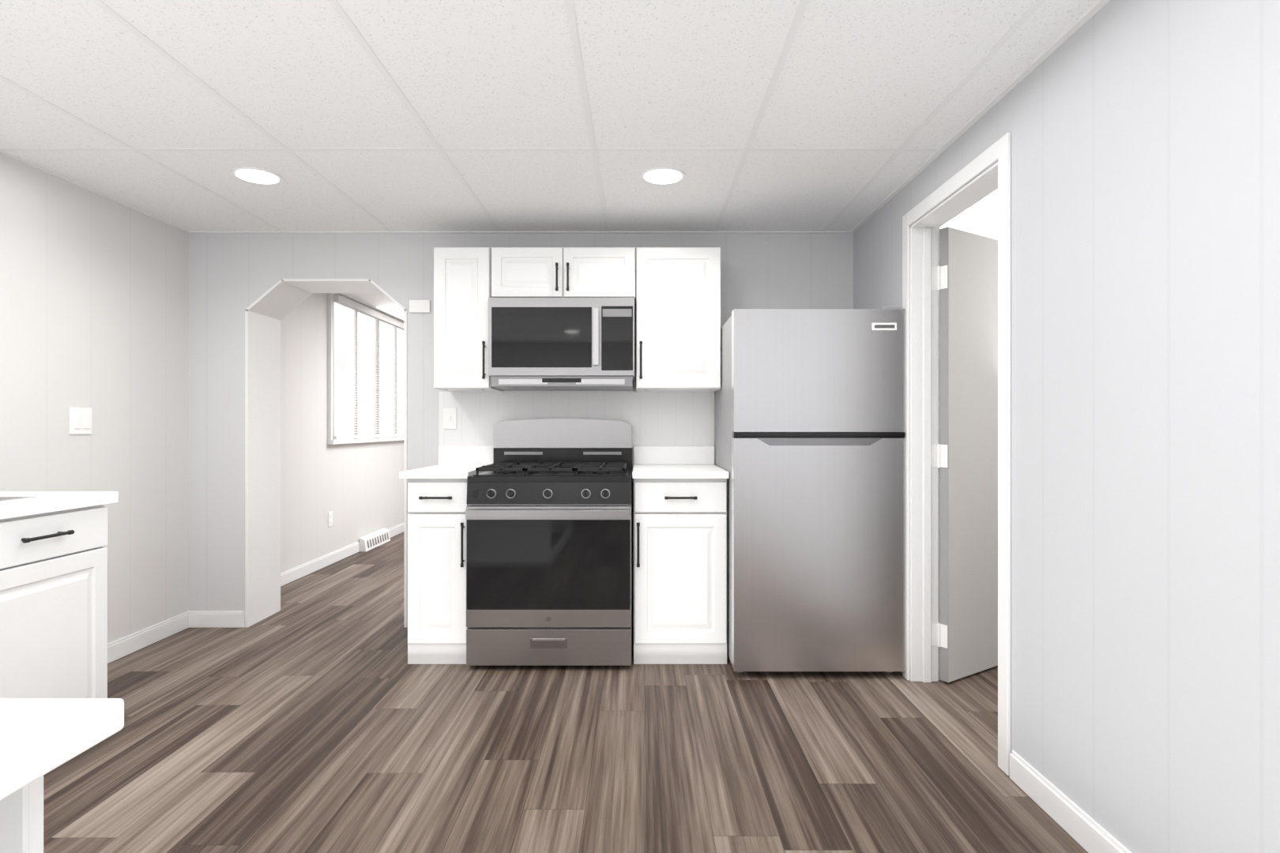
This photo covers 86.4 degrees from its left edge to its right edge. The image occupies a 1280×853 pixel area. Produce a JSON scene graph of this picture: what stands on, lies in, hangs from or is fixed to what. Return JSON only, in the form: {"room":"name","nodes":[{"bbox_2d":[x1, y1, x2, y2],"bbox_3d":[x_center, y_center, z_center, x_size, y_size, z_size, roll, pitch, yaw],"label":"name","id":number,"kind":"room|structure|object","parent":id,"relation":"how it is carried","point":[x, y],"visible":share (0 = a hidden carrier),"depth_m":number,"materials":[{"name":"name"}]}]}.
{"room":"kitchen","nodes":[
{"label":"kitchen","id":0,"kind":"room"},
{"bbox_2d":[0,153,404,643],"bbox_3d":[-2.605,-0.012,3.350,0.120,2.284,10.900,0,0,0],"label":"wall","id":1,"kind":"structure","parent":0,"point":[94,288],"depth_m":3.39,"materials":[{"name":"grey paint"}]},
{"bbox_2d":[69,407,91,434],"bbox_3d":[-2.540,-0.025,3.091,0.010,0.119,0.118,0,0,0],"label":"plate","id":2,"kind":"object","parent":1,"relation":"attached to","point":[80,420],"depth_m":3.09,"materials":[{"name":"white plastic"}]},
{"bbox_2d":[327,511,332,527],"bbox_3d":[-2.540,0.757,5.581,0.010,0.119,0.071,0,0,0],"label":"plate","id":3,"kind":"object","parent":1,"relation":"attached to","point":[330,513],"depth_m":5.59,"materials":[{"name":"white plastic"}]},
{"bbox_2d":[327,293,404,444],"bbox_3d":[-2.507,-0.470,6.815,0.075,1.230,2.530,0,0,0],"label":"window","id":4,"kind":"structure","parent":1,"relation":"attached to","point":[366,345],"depth_m":6.20,"materials":[{"name":"white glass"}]},
{"bbox_2d":[107,523,1132,852],"bbox_3d":[-0.672,1.084,3.350,3.745,0.092,10.500,0,0,0],"label":"baseboard","id":5,"kind":"structure","parent":1,"relation":"attached to","point":[1086,832],"depth_m":3.24,"materials":[{"name":"white wood"}]},
{"bbox_2d":[188,233,853,627],"bbox_3d":[-0.672,-0.012,4.010,3.985,2.284,0.352,0,0,0],"label":"wall","id":6,"kind":"structure","parent":0,"point":[241,287],"depth_m":3.84,"materials":[{"name":"grey paint"}]},
{"bbox_2d":[409,300,456,429],"bbox_3d":[-1.163,-0.349,3.828,0.265,0.725,0.011,0,0,0],"label":"wall plates","id":7,"kind":"object","parent":6,"relation":"attached to","point":[449,415],"depth_m":3.83,"materials":[{"name":"white plastic"}]},
{"bbox_2d":[433,247,502,391],"bbox_3d":[-0.920,-0.559,3.658,0.292,0.736,0.364,0,0,0],"label":"upper cabinet","id":8,"kind":"object","parent":6,"relation":"attached to","point":[462,276],"visible":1,"depth_m":3.51,"materials":[{"name":"white wood"}]},
{"bbox_2d":[491,247,636,308],"bbox_3d":[-0.397,-0.796,3.658,0.746,0.262,0.364,0,0,0],"label":"upper cabinet","id":9,"kind":"object","parent":6,"relation":"attached to","point":[516,272],"visible":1,"depth_m":3.51,"materials":[{"name":"white wood"}]},
{"bbox_2d":[488,297,635,390],"bbox_3d":[-0.400,-0.431,3.635,0.744,0.452,0.410,0,0,0],"label":"microwave","id":10,"kind":"object","parent":9,"relation":"attached to","point":[535,344],"visible":1,"depth_m":3.46,"materials":[{"name":"silver metal"}]},
{"bbox_2d":[636,247,720,391],"bbox_3d":[0.200,-0.559,3.658,0.439,0.736,0.364,0,0,0],"label":"upper cabinet","id":11,"kind":"object","parent":6,"relation":"attached to","point":[678,289],"visible":1,"depth_m":3.51,"materials":[{"name":"white wood"}]},
{"bbox_2d":[0,0,1099,323],"bbox_3d":[0.578,-1.124,3.350,6.845,0.060,11.100,0,0,0],"label":"ceiling","id":12,"kind":"structure","parent":0,"point":[477,73],"depth_m":2.31,"materials":[{"name":"tile"}]},
{"bbox_2d":[231,166,282,184],"bbox_3d":[-1.666,-1.092,2.970,0.196,0.012,0.196,0,0,0],"label":"recessed light","id":13,"kind":"object","parent":12,"relation":"in","point":[247,174],"visible":1,"depth_m":2.95,"materials":[{"name":"white plastic"}]},
{"bbox_2d":[0,0,1110,233],"bbox_3d":[-0.672,-1.092,0.970,3.745,0.008,5.740,0,0,0],"label":"grid","id":14,"kind":"object","parent":12,"relation":"attached to","point":[569,4],"depth_m":2.67,"materials":[{"name":"white metal"}]},
{"bbox_2d":[640,166,685,184],"bbox_3d":[0.100,-1.092,2.970,0.196,0.012,0.196,0,0,0],"label":"recessed light","id":15,"kind":"object","parent":12,"relation":"in","point":[660,175],"visible":1,"depth_m":2.95,"materials":[{"name":"white plastic"}]},
{"bbox_2d":[43,531,1087,852],"bbox_3d":[0.578,1.160,3.350,6.845,0.060,11.100,0,0,0],"label":"floor","id":16,"kind":"structure","parent":0,"point":[308,727],"depth_m":2.31,"materials":[{"name":"brown wood"}]},
{"bbox_2d":[0,775,43,852],"bbox_3d":[-1.615,0.753,-0.066,1.800,0.753,1.768,0,0,0],"label":"base cabinet","id":17,"kind":"object","parent":16,"relation":"on","point":[21,812],"visible":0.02,"depth_m":0.79,"materials":[{"name":"white wood"}]},
{"bbox_2d":[0,698,124,801],"bbox_3d":[-1.580,0.357,-0.075,1.880,0.040,1.850,0,0,0],"label":"countertop","id":18,"kind":"structure","parent":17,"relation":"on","point":[38,736],"depth_m":0.77,"materials":[{"name":"white stone"}]},
{"bbox_2d":[0,504,107,698],"bbox_3d":[-2.200,0.704,1.680,0.639,0.853,1.560,0,0,0],"label":"base cabinet","id":19,"kind":"object","parent":16,"relation":"on","point":[54,565],"visible":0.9,"depth_m":2.23,"materials":[{"name":"white wood"}]},
{"bbox_2d":[0,491,118,519],"bbox_3d":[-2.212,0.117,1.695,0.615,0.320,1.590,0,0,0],"label":"countertop","id":20,"kind":"structure","parent":19,"relation":"on","point":[13,504],"depth_m":2.27,"materials":[{"name":"white stone"}]},
{"bbox_2d":[359,528,390,552],"bbox_3d":[-2.499,1.068,6.450,0.063,0.124,0.600,0,0,0],"label":"floor vent","id":21,"kind":"object","parent":16,"relation":"in","point":[368,542],"visible":1,"depth_m":6.37,"materials":[{"name":"white metal"}]},
{"bbox_2d":[407,478,468,664],"bbox_3d":[-0.958,0.688,3.514,0.292,0.885,0.651,0,0,0],"label":"base cabinet","id":22,"kind":"object","parent":16,"relation":"on","point":[437,628],"visible":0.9,"depth_m":3.22,"materials":[{"name":"white wood"}]},
{"bbox_2d":[399,446,493,478],"bbox_3d":[-0.970,0.177,3.520,0.323,0.135,0.640,0,0,0],"label":"countertop","id":23,"kind":"structure","parent":22,"relation":"on","point":[454,462],"depth_m":3.82,"materials":[{"name":"white stone"}]},
{"bbox_2d":[465,418,632,666],"bbox_3d":[-0.422,0.543,3.458,0.762,1.174,0.711,0,0,0],"label":"gas range","id":24,"kind":"object","parent":16,"relation":"on","point":[549,522],"visible":1,"depth_m":3.15,"materials":[{"name":"silver metal"}]},
{"bbox_2d":[633,478,726,664],"bbox_3d":[0.192,0.688,3.514,0.444,0.885,0.651,0,0,0],"label":"base cabinet","id":25,"kind":"object","parent":16,"relation":"on","point":[680,525],"visible":0.98,"depth_m":3.23,"materials":[{"name":"white wood"}]},
{"bbox_2d":[632,446,729,478],"bbox_3d":[0.191,0.177,3.520,0.454,0.135,0.640,0,0,0],"label":"countertop","id":26,"kind":"structure","parent":25,"relation":"on","point":[649,462],"depth_m":3.82,"materials":[{"name":"white stone"}]},
{"bbox_2d":[715,306,905,672],"bbox_3d":[0.802,0.296,3.425,0.767,1.667,0.769,0,0,0],"label":"refrigerator","id":27,"kind":"object","parent":16,"relation":"on","point":[811,403],"visible":0.96,"depth_m":3.04,"materials":[{"name":"silver metal"}]},
{"bbox_2d":[969,232,997,240],"bbox_3d":[2.620,-0.012,3.900,2.600,2.284,0.120,0,0,0],"label":"wall","id":28,"kind":"structure","parent":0,"point":[994,235],"depth_m":3.84,"materials":[{"name":"white paint"}]},
{"bbox_2d":[853,0,1279,852],"bbox_3d":[1.260,-0.012,0.870,0.144,2.284,5.940,0,0,0],"label":"wall","id":29,"kind":"structure","parent":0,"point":[1135,171],"depth_m":1.67,"materials":[{"name":"grey paint"}]},
{"bbox_2d":[931,226,997,682],"bbox_3d":[1.637,0.123,3.190,0.800,1.990,0.170,0,0,-33],"label":"door","id":30,"kind":"structure","parent":29,"relation":"in","point":[965,278],"depth_m":3.05,"materials":[{"name":"white wood"}]}
]}

